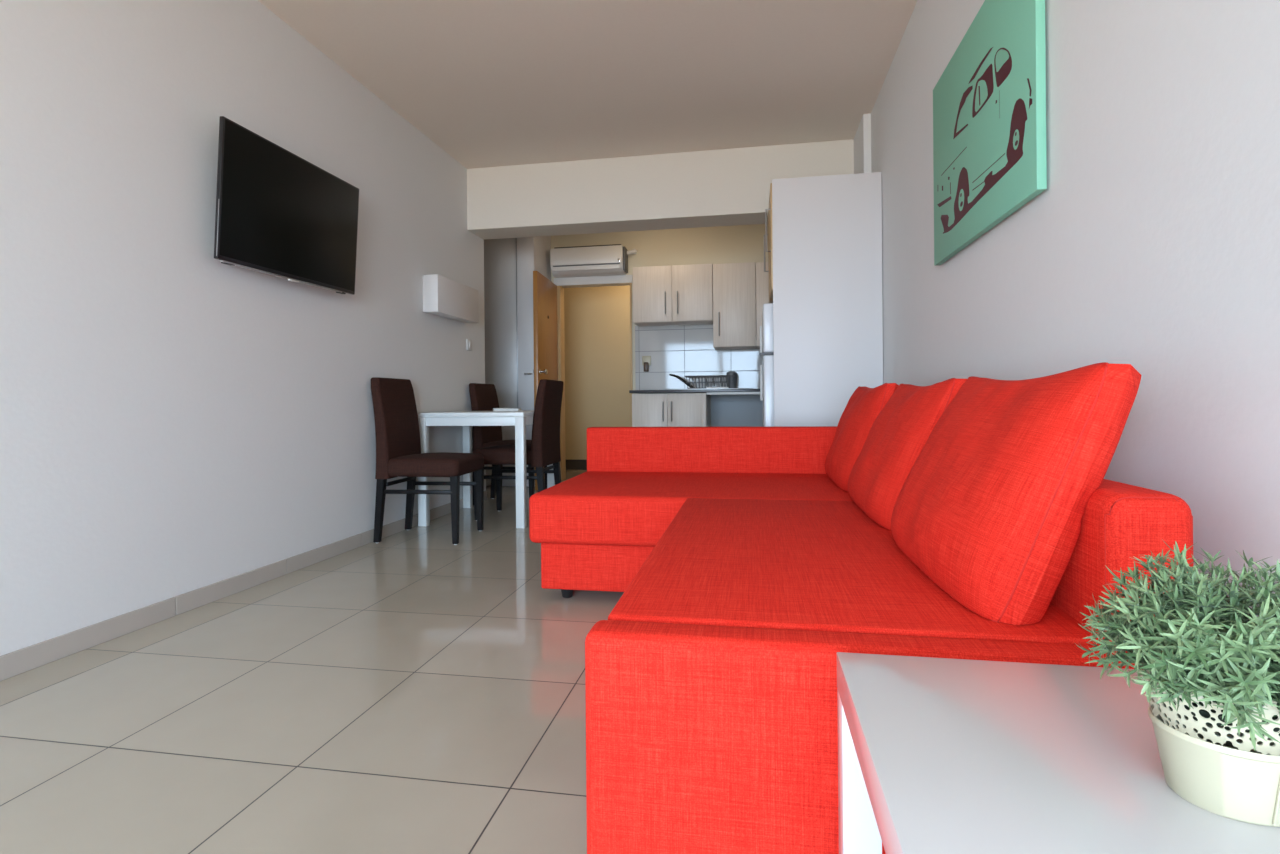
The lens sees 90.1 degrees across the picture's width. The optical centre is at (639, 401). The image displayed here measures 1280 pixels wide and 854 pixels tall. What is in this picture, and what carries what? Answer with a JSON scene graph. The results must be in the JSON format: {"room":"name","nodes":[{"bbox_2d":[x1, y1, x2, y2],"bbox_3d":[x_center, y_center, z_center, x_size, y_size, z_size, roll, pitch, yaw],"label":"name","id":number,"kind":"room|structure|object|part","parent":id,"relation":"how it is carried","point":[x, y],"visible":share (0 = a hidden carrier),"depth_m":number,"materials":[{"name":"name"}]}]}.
{"room":"living room","nodes":[
{"label":"living room","id":0,"kind":"room"},
{"bbox_2d":[0,0,485,655],"bbox_3d":[-2.031,-0.494,1.583,0.150,2.640,7.610,-1,0,10],"label":"wall","id":1,"kind":"structure","parent":0,"point":[175,419],"depth_m":2.48,"materials":[{"name":"white paint"}]},
{"bbox_2d":[0,491,486,680],"bbox_3d":[-1.941,0.789,1.570,0.010,0.072,7.608,-1,0,10],"label":"baseboard","id":2,"kind":"structure","parent":1,"relation":"attached to","point":[14,663],"depth_m":2.44,"materials":[{"name":"tile"}]},
{"bbox_2d":[214,116,358,294],"bbox_3d":[-1.641,-0.849,2.995,0.128,0.580,0.895,-1,0,10],"label":"television","id":3,"kind":"object","parent":1,"relation":"attached to","point":[279,213],"visible":1,"depth_m":2.88,"materials":[{"name":"black plastic"}]},
{"bbox_3d":[-1.686,-0.694,2.549,0.016,0.228,0.001,-1,0,10],"label":"trim","id":4,"kind":"part","parent":3,"relation":"part of","materials":[{"name":"silver metal"}]},
{"bbox_3d":[-1.626,-0.569,2.958,0.014,0.007,0.764,-1,0,10],"label":"trim","id":5,"kind":"part","parent":3,"relation":"part of","materials":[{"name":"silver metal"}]},
{"bbox_2d":[423,274,478,322],"bbox_3d":[-1.359,-0.729,4.627,0.113,0.252,0.650,-1,0,10],"label":"wall box","id":6,"kind":"object","parent":1,"relation":"attached to","point":[445,297],"visible":1,"depth_m":4.48,"materials":[{"name":"white paint"}]},
{"bbox_3d":[-1.407,-0.729,4.635,0.015,0.244,0.640,-1,0,10],"label":"plate","id":7,"kind":"part","parent":6,"relation":"part of","materials":[{"name":"white paint"}]},
{"bbox_2d":[466,339,471,350],"bbox_3d":[-1.337,-0.441,5.010,0.017,0.085,0.080,-1,0,10],"label":"light switch","id":8,"kind":"object","parent":1,"relation":"attached to","point":[468,342],"visible":1,"depth_m":4.99,"materials":[{"name":"white plastic"}]},
{"bbox_2d":[467,139,853,239],"bbox_3d":[0.102,-1.597,4.909,3.007,0.480,0.310,-1,0,10],"label":"beam","id":9,"kind":"structure","parent":1,"relation":"attached to","point":[721,187],"depth_m":4.79,"materials":[{"name":"paint"}]},
{"bbox_2d":[0,470,623,853],"bbox_3d":[-0.754,0.873,2.574,4.400,0.120,10.400,-1,0,10],"label":"floor","id":10,"kind":"structure","parent":0,"point":[414,690],"depth_m":1.65,"materials":[{"name":"tile"}]},
{"bbox_2d":[371,377,483,544],"bbox_3d":[-1.267,0.338,3.851,0.533,0.957,0.445,-1,0,7],"label":"dining chair","id":11,"kind":"object","parent":10,"relation":"on","point":[397,432],"visible":1,"depth_m":3.70,"materials":[{"name":"brown leather"}]},
{"bbox_3d":[-1.503,0.619,3.697,0.072,0.391,0.044,-1,0,7],"label":"leg","id":12,"kind":"part","parent":11,"relation":"part of","materials":[{"name":"black wood"}]},
{"bbox_3d":[-1.476,0.154,3.877,0.115,0.585,0.428,-1,0,7],"label":"backrest","id":13,"kind":"part","parent":11,"relation":"part of","materials":[{"name":"brown fabric"}]},
{"bbox_3d":[-1.458,0.619,4.060,0.072,0.391,0.044,-1,0,7],"label":"leg","id":14,"kind":"part","parent":11,"relation":"part of","materials":[{"name":"black wood"}]},
{"bbox_3d":[-1.226,0.373,3.846,0.450,0.123,0.445,-1,0,7],"label":"seat","id":15,"kind":"part","parent":11,"relation":"part of","materials":[{"name":"brown fabric"}]},
{"bbox_3d":[-1.052,0.618,3.636,0.044,0.386,0.044,-1,0,7],"label":"leg","id":16,"kind":"part","parent":11,"relation":"part of","materials":[{"name":"black wood"}]},
{"bbox_3d":[-1.006,0.617,4.009,0.044,0.386,0.044,-1,0,7],"label":"leg","id":17,"kind":"part","parent":11,"relation":"part of","materials":[{"name":"black wood"}]},
{"bbox_2d":[417,410,554,527],"bbox_3d":[-1.044,0.443,4.503,0.724,0.742,0.770,-1,0,8],"label":"dining table","id":18,"kind":"object","parent":10,"relation":"on","point":[466,419],"visible":0.73,"depth_m":4.14,"materials":[{"name":"white wood"}]},
{"bbox_3d":[-1.422,0.462,4.198,0.056,0.712,0.056,-1,0,8],"label":"leg","id":19,"kind":"part","parent":18,"relation":"part of","materials":[{"name":"white wood"}]},
{"bbox_3d":[-1.323,0.460,4.901,0.056,0.712,0.056,-1,0,8],"label":"leg","id":20,"kind":"part","parent":18,"relation":"part of","materials":[{"name":"white wood"}]},
{"bbox_2d":[493,408,521,410],"bbox_3d":[-0.957,0.060,4.618,0.184,0.022,0.104,-1,0,2],"label":"booklet","id":21,"kind":"object","parent":18,"relation":"on","point":[494,409],"visible":0.89,"depth_m":4.57,"materials":[{"name":"white paper"}]},
{"bbox_3d":[-0.765,0.456,4.105,0.056,0.712,0.056,-1,0,8],"label":"leg","id":22,"kind":"part","parent":18,"relation":"part of","materials":[{"name":"white wood"}]},
{"bbox_3d":[-0.665,0.454,4.808,0.056,0.712,0.056,-1,0,8],"label":"leg","id":23,"kind":"part","parent":18,"relation":"part of","materials":[{"name":"white wood"}]},
{"bbox_2d":[469,383,546,505],"bbox_3d":[-1.035,0.335,5.120,0.533,0.957,0.445,-1,0,10],"label":"dining chair","id":24,"kind":"object","parent":10,"relation":"on","point":[483,397],"visible":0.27,"depth_m":5.01,"materials":[{"name":"brown leather"}]},
{"bbox_3d":[-1.243,0.151,5.157,0.115,0.585,0.428,-1,0,10],"label":"backrest","id":25,"kind":"part","parent":24,"relation":"part of","materials":[{"name":"brown fabric"}]},
{"bbox_3d":[-1.215,0.615,5.339,0.072,0.391,0.044,-1,0,10],"label":"leg","id":26,"kind":"part","parent":24,"relation":"part of","materials":[{"name":"black wood"}]},
{"bbox_3d":[-0.994,0.369,5.113,0.450,0.123,0.445,-1,0,10],"label":"seat","id":27,"kind":"part","parent":24,"relation":"part of","materials":[{"name":"brown fabric"}]},
{"bbox_3d":[-0.832,0.615,4.894,0.044,0.386,0.044,-1,0,10],"label":"leg","id":28,"kind":"part","parent":24,"relation":"part of","materials":[{"name":"black wood"}]},
{"bbox_3d":[-0.766,0.614,5.264,0.044,0.386,0.044,-1,0,10],"label":"leg","id":29,"kind":"part","parent":24,"relation":"part of","materials":[{"name":"black wood"}]},
{"bbox_2d":[484,236,550,486],"bbox_3d":[-1.575,-0.498,6.378,1.260,2.630,0.578,-1,0,10],"label":"wardrobe","id":30,"kind":"object","parent":10,"relation":"on","point":[510,264],"visible":0.27,"depth_m":6.09,"materials":[{"name":"wood"}]},
{"bbox_3d":[-1.702,-0.496,6.187,1.076,2.610,0.025,-1,0,10],"label":"grey door","id":31,"kind":"part","parent":30,"relation":"part of","materials":[{"name":"grey wood"}]},
{"bbox_3d":[-1.076,-0.502,6.069,0.170,2.610,0.038,-1,0,10],"label":"white door","id":32,"kind":"part","parent":30,"relation":"part of","materials":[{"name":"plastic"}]},
{"bbox_2d":[473,379,563,520],"bbox_3d":[-0.846,0.334,4.508,0.533,0.957,0.445,-1,0,10],"label":"dining chair","id":33,"kind":"object","parent":10,"relation":"on","point":[544,449],"visible":0.79,"depth_m":4.34,"materials":[{"name":"brown leather"}]},
{"bbox_3d":[-1.110,0.618,4.364,0.044,0.386,0.044,-1,0,10],"label":"leg","id":34,"kind":"part","parent":33,"relation":"part of","materials":[{"name":"black wood"}]},
{"bbox_3d":[-1.045,0.617,4.735,0.044,0.386,0.044,-1,0,10],"label":"leg","id":35,"kind":"part","parent":33,"relation":"part of","materials":[{"name":"black wood"}]},
{"bbox_3d":[-0.887,0.369,4.515,0.450,0.123,0.445,-1,0,10],"label":"seat","id":36,"kind":"part","parent":33,"relation":"part of","materials":[{"name":"brown fabric"}]},
{"bbox_3d":[-0.661,0.611,4.290,0.072,0.391,0.044,-1,0,10],"label":"leg","id":37,"kind":"part","parent":33,"relation":"part of","materials":[{"name":"black wood"}]},
{"bbox_3d":[-0.642,0.146,4.471,0.115,0.585,0.428,-1,0,10],"label":"backrest","id":38,"kind":"part","parent":33,"relation":"part of","materials":[{"name":"brown fabric"}]},
{"bbox_3d":[-0.598,0.610,4.650,0.072,0.391,0.044,-1,0,10],"label":"leg","id":39,"kind":"part","parent":33,"relation":"part of","materials":[{"name":"black wood"}]},
{"bbox_2d":[632,393,710,426],"bbox_3d":[0.309,0.364,6.031,0.675,0.872,0.615,-1,0,10],"label":"base cabinet","id":40,"kind":"object","parent":10,"relation":"on","point":[663,409],"visible":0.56,"depth_m":5.76,"materials":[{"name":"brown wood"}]},
{"bbox_3d":[0.090,0.317,5.803,0.322,0.768,0.018,-1,0,10],"label":"door","id":41,"kind":"part","parent":40,"relation":"part of","materials":[{"name":"grey wood"}]},
{"bbox_3d":[0.209,0.092,5.755,0.012,0.180,0.037,-1,0,10],"label":"handle","id":42,"kind":"part","parent":40,"relation":"part of","materials":[{"name":"metal"}]},
{"bbox_3d":[0.405,0.314,5.747,0.312,0.768,0.018,-1,0,10],"label":"door","id":43,"kind":"part","parent":40,"relation":"part of","materials":[{"name":"grey wood"}]},
{"bbox_2d":[629,389,759,394],"bbox_3d":[0.747,-0.084,5.960,1.610,0.048,0.599,-1,0,10],"label":"countertop","id":44,"kind":"structure","parent":40,"relation":"on","point":[707,391],"depth_m":5.68,"materials":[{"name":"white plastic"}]},
{"bbox_2d":[664,388,752,389],"bbox_3d":[0.653,-0.112,5.978,0.800,0.008,0.440,-1,0,10],"label":"sink","id":45,"kind":"object","parent":44,"relation":"in","point":[708,388],"visible":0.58,"depth_m":5.75,"materials":[{"name":"metal"}]},
{"bbox_2d":[669,372,736,388],"bbox_3d":[0.596,-0.194,5.982,0.626,0.157,0.369,-1,0,10],"label":"dish rack","id":46,"kind":"object","parent":45,"relation":"on","point":[731,377],"visible":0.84,"depth_m":5.89,"materials":[{"name":"grey plastic"}]},
{"bbox_3d":[0.400,-0.187,6.053,0.215,0.140,0.278,-1,0,10],"label":"rack handle","id":47,"kind":"part","parent":46,"relation":"part of","materials":[{"name":"black plastic"}]},
{"bbox_2d":[684,375,733,388],"bbox_3d":[0.658,-0.179,6.007,0.461,0.120,0.298,-1,0,10],"label":"basket","id":48,"kind":"object","parent":46,"relation":"on","point":[729,378],"depth_m":5.89,"materials":[{"name":"grey plastic"}]},
{"bbox_2d":[726,372,736,387],"bbox_3d":[0.853,-0.200,5.932,0.104,0.150,0.104,-1,0,10],"label":"cup","id":49,"kind":"object","parent":46,"relation":"on","point":[734,378],"depth_m":5.89,"materials":[{"name":"grey plastic"}]},
{"bbox_3d":[1.042,-0.073,5.621,0.910,0.022,0.026,-1,0,10],"label":"rail","id":50,"kind":"part","parent":44,"relation":"part of","materials":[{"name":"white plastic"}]},
{"bbox_3d":[0.575,0.312,5.709,0.037,0.772,0.019,-1,0,10],"label":"panel","id":51,"kind":"part","parent":40,"relation":"part of","materials":[{"name":"grey wood"}]},
{"bbox_2d":[759,303,773,426],"bbox_3d":[1.106,0.082,4.169,0.640,1.385,0.545,-1,0,10],"label":"fridge","id":52,"kind":"object","parent":10,"relation":"on","point":[766,330],"visible":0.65,"depth_m":3.95,"materials":[{"name":"white metal"}]},
{"bbox_3d":[0.841,-0.428,4.440,0.017,0.190,0.040,-1,0,10],"label":"handle","id":53,"kind":"part","parent":52,"relation":"part of","materials":[{"name":"white plastic"}]},
{"bbox_3d":[0.844,-0.128,4.441,0.017,0.250,0.040,-1,0,10],"label":"handle","id":54,"kind":"part","parent":52,"relation":"part of","materials":[{"name":"white plastic"}]},
{"bbox_3d":[0.852,0.230,4.217,0.070,1.035,0.540,-1,0,10],"label":"door","id":55,"kind":"part","parent":52,"relation":"part of","materials":[{"name":"white metal"}]},
{"bbox_3d":[0.846,-0.455,4.216,0.070,0.305,0.540,-1,0,10],"label":"freezer door","id":56,"kind":"part","parent":52,"relation":"part of","materials":[{"name":"white metal"}]},
{"bbox_2d":[764,172,882,426],"bbox_3d":[1.166,-0.278,4.185,0.674,2.145,0.730,-1,0,10],"label":"housing","id":57,"kind":"object","parent":10,"relation":"on","point":[824,234],"visible":0.8,"depth_m":3.83,"materials":[{"name":"plastic"}]},
{"bbox_3d":[0.896,-1.054,4.541,0.033,0.272,0.012,-1,0,10],"label":"handle","id":58,"kind":"part","parent":57,"relation":"part of","materials":[{"name":"metal"}]},
{"bbox_3d":[0.788,-1.052,3.930,0.033,0.272,0.012,-1,0,10],"label":"handle","id":59,"kind":"part","parent":57,"relation":"part of","materials":[{"name":"metal"}]},
{"bbox_3d":[0.901,-1.009,4.407,0.023,0.650,0.342,-1,0,10],"label":"door","id":60,"kind":"part","parent":57,"relation":"part of","materials":[{"name":"brown wood"}]},
{"bbox_3d":[0.841,-1.008,4.067,0.023,0.650,0.343,-1,0,10],"label":"door","id":61,"kind":"part","parent":57,"relation":"part of","materials":[{"name":"brown wood"}]},
{"bbox_2d":[529,426,1193,853],"bbox_3d":[0.267,0.470,2.180,1.524,0.668,2.415,-1,0,10],"label":"sofa","id":62,"kind":"object","parent":10,"relation":"on","point":[743,571],"visible":0.7,"depth_m":1.02,"materials":[{"name":"red fabric"}]},
{"bbox_3d":[-0.301,0.781,2.645,0.062,0.056,0.062,-1,0,10],"label":"leg","id":63,"kind":"part","parent":62,"relation":"part of","materials":[{"name":"black plastic"}]},
{"bbox_3d":[0.327,0.460,2.833,1.414,0.194,0.874,-1,0,10],"label":"chaise seat","id":64,"kind":"part","parent":62,"relation":"part of","materials":[{"name":"red fabric"}]},
{"bbox_3d":[0.472,0.440,3.312,1.515,0.613,0.116,-1,0,10],"label":"armrest","id":65,"kind":"part","parent":62,"relation":"part of","materials":[{"name":"red fabric"}]},
{"bbox_2d":[608,498,1101,645],"bbox_3d":[0.444,0.431,1.687,0.782,0.139,1.335,-1,0,10],"label":"seat cushion","id":66,"kind":"object","parent":62,"relation":"on","point":[810,565],"depth_m":1.29,"materials":[{"name":"red fabric"}]},
{"bbox_3d":[0.366,0.570,0.979,0.912,0.409,0.082,-1,0,10],"label":"panel","id":67,"kind":"part","parent":62,"relation":"part of","materials":[{"name":"red fabric"}]},
{"bbox_2d":[825,383,898,491],"bbox_3d":[0.940,0.143,2.774,0.237,0.428,0.726,-1,0,10],"label":"cushion","id":68,"kind":"object","parent":62,"relation":"on","point":[865,404],"visible":0.62,"depth_m":2.55,"materials":[{"name":"red fabric"}]},
{"bbox_2d":[848,378,966,530],"bbox_3d":[0.832,0.147,2.062,0.262,0.422,0.706,-1,0,10],"label":"cushion","id":69,"kind":"object","parent":62,"relation":"on","point":[896,438],"visible":0.73,"depth_m":1.85,"materials":[{"name":"red fabric"}]},
{"bbox_2d":[891,362,1140,624],"bbox_3d":[0.717,0.149,1.361,0.280,0.423,0.716,-1,0,10],"label":"cushion","id":70,"kind":"object","parent":62,"relation":"on","point":[991,507],"visible":1,"depth_m":1.07,"materials":[{"name":"red fabric"}]},
{"bbox_3d":[0.954,0.440,2.035,0.120,0.607,2.228,-1,0,10],"label":"backrest","id":71,"kind":"part","parent":62,"relation":"part of","materials":[{"name":"red fabric"}]},
{"bbox_2d":[837,652,1279,853],"bbox_3d":[0.503,0.578,0.588,0.550,0.450,0.550,-1,0,10],"label":"side table","id":72,"kind":"object","parent":10,"relation":"on","point":[936,755],"visible":0.78,"depth_m":0.64,"materials":[{"name":"white paint"}]},
{"bbox_3d":[0.302,0.605,0.877,0.050,0.400,0.050,-1,0,10],"label":"leg","id":73,"kind":"part","parent":72,"relation":"part of","materials":[{"name":"white paint"}]},
{"bbox_2d":[1076,541,1279,826],"bbox_3d":[0.532,0.241,0.571,0.230,0.225,0.230,-1,0,-4],"label":"potted plant","id":74,"kind":"object","parent":72,"relation":"on","point":[1208,665],"visible":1,"depth_m":0.54,"materials":[{"name":"green plant"}]},
{"bbox_3d":[0.533,0.321,0.572,0.129,0.065,0.110,-1,0,0],"label":"pot","id":75,"kind":"part","parent":74,"relation":"part of","materials":[{"name":"white ceramic"}]},
{"bbox_2d":[258,0,916,168],"bbox_3d":[-0.884,-1.885,1.980,4.400,0.120,9.200,-1,0,10],"label":"ceiling","id":76,"kind":"structure","parent":0,"point":[491,83],"depth_m":3.50,"materials":[{"name":"paint"}]},
{"bbox_2d":[564,285,630,459],"bbox_3d":[0.080,-0.519,7.460,4.360,2.640,0.120,-1,0,10],"label":"wall","id":77,"kind":"structure","parent":0,"point":[596,319],"depth_m":7.51,"materials":[{"name":"paint"}]},
{"bbox_2d":[566,459,586,469],"bbox_3d":[0.079,0.741,7.394,4.160,0.120,0.015,-1,0,10],"label":"baseboard","id":78,"kind":"structure","parent":77,"relation":"attached to","point":[571,464],"depth_m":7.53,"materials":[{"name":"brown wood"}]},
{"bbox_2d":[551,224,767,412],"bbox_3d":[-0.194,-0.515,6.492,4.160,2.640,0.120,-1,0,10],"label":"wall","id":79,"kind":"structure","parent":0,"point":[736,243],"depth_m":6.32,"materials":[{"name":"beige paint"}]},
{"bbox_2d":[533,271,557,489],"bbox_3d":[-0.864,-0.188,6.137,0.110,1.982,0.760,-1,0,6],"label":"door","id":80,"kind":"structure","parent":79,"relation":"in","point":[544,290],"depth_m":5.99,"materials":[{"name":"orange wood"}]},
{"bbox_3d":[-0.878,-0.269,5.816,0.070,0.054,0.054,-1,0,6],"label":"knob","id":81,"kind":"part","parent":80,"relation":"part of","materials":[{"name":"silver metal"}]},
{"bbox_2d":[554,275,632,287],"bbox_3d":[-0.467,-1.223,6.534,0.820,0.080,0.150,-1,0,10],"label":"trim","id":82,"kind":"structure","parent":79,"relation":"attached to","point":[617,280],"depth_m":6.47,"materials":[{"name":"white plastic"}]},
{"bbox_2d":[550,244,637,277],"bbox_3d":[-0.458,-1.399,6.368,0.847,0.272,0.212,-1,0,10],"label":"air conditioner","id":83,"kind":"object","parent":79,"relation":"attached to","point":[596,260],"visible":1,"depth_m":6.30,"materials":[{"name":"white plastic"}]},
{"bbox_3d":[-0.533,-1.432,6.283,0.720,0.170,0.011,-1,0,10],"label":"panel","id":84,"kind":"part","parent":83,"relation":"part of","materials":[{"name":"white plastic"}]},
{"bbox_2d":[554,244,620,248],"bbox_3d":[-0.506,-1.531,6.383,0.680,0.008,0.160,-1,0,10],"label":"grille","id":85,"kind":"object","parent":83,"relation":"attached to","point":[614,245],"depth_m":6.27,"materials":[{"name":"white plastic"}]},
{"bbox_2d":[557,283,632,479],"bbox_3d":[-0.447,-0.208,6.538,0.780,2.030,0.140,-1,0,10],"label":"trim","id":86,"kind":"structure","parent":79,"relation":"attached to","point":[560,290],"depth_m":6.54,"materials":[{"name":"brown wood"}]},
{"bbox_2d":[642,356,650,371],"bbox_3d":[0.062,-0.373,6.349,0.090,0.160,0.050,-1,0,10],"label":"wall socket","id":87,"kind":"object","parent":79,"relation":"attached to","point":[646,360],"visible":1,"depth_m":6.36,"materials":[{"name":"beige plastic"}]},
{"bbox_2d":[633,264,712,326],"bbox_3d":[0.328,-1.015,6.151,0.755,0.530,0.365,-1,0,10],"label":"upper cabinet","id":88,"kind":"object","parent":79,"relation":"attached to","point":[672,295],"visible":0.97,"depth_m":6.01,"materials":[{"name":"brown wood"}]},
{"bbox_3d":[0.117,-1.013,6.049,0.372,0.526,0.018,-1,0,10],"label":"door","id":89,"kind":"part","parent":88,"relation":"part of","materials":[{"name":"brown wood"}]},
{"bbox_3d":[0.489,-1.016,5.983,0.377,0.526,0.018,-1,0,10],"label":"door","id":90,"kind":"part","parent":88,"relation":"part of","materials":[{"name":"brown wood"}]},
{"bbox_2d":[635,324,762,389],"bbox_3d":[0.770,-0.436,6.254,1.660,0.655,0.012,-1,0,10],"label":"backsplash","id":91,"kind":"structure","parent":79,"relation":"attached to","point":[680,350],"depth_m":6.31,"materials":[{"name":"tile"}]},
{"bbox_2d":[713,262,755,349],"bbox_3d":[0.897,-0.892,6.051,0.392,0.775,0.365,-1,0,10],"label":"upper cabinet","id":92,"kind":"object","parent":79,"relation":"attached to","point":[734,284],"visible":1,"depth_m":5.91,"materials":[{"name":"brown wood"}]},
{"bbox_3d":[0.733,-0.713,5.914,0.012,0.220,0.037,-1,0,10],"label":"handle","id":93,"kind":"part","parent":92,"relation":"part of","materials":[{"name":"metal"}]},
{"bbox_2d":[711,394,762,426],"bbox_3d":[1.146,0.357,6.185,0.910,0.872,0.019,-1,0,10],"label":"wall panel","id":94,"kind":"structure","parent":79,"relation":"attached to","point":[735,410],"depth_m":6.21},
{"bbox_2d":[756,262,768,348],"bbox_3d":[1.326,-0.894,5.993,0.467,0.770,0.329,-1,0,10],"label":"upper cabinet","id":95,"kind":"object","parent":79,"relation":"attached to","point":[762,279],"visible":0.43,"depth_m":5.87,"materials":[{"name":"brown wood"}]},
{"bbox_2d":[871,0,1279,615],"bbox_3d":[1.132,-0.523,1.626,0.150,2.640,9.200,-1,0,10],"label":"wall","id":96,"kind":"structure","parent":0,"point":[1151,244],"depth_m":1.26,"materials":[{"name":"white paint"}]},
{"bbox_2d":[854,114,870,173],"bbox_3d":[1.506,-0.529,4.302,0.048,2.640,0.400,-1,0,10],"label":"trim","id":97,"kind":"structure","parent":96,"relation":"attached to","point":[862,139],"depth_m":4.11,"materials":[{"name":"white paint"}]},
{"bbox_2d":[933,0,1046,265],"bbox_3d":[1.118,-0.904,2.119,0.025,0.712,0.953,-1,0,10],"label":"picture","id":98,"kind":"object","parent":96,"relation":"attached to","point":[989,100],"visible":1,"depth_m":1.97,"materials":[{"name":"teal"}]}
]}

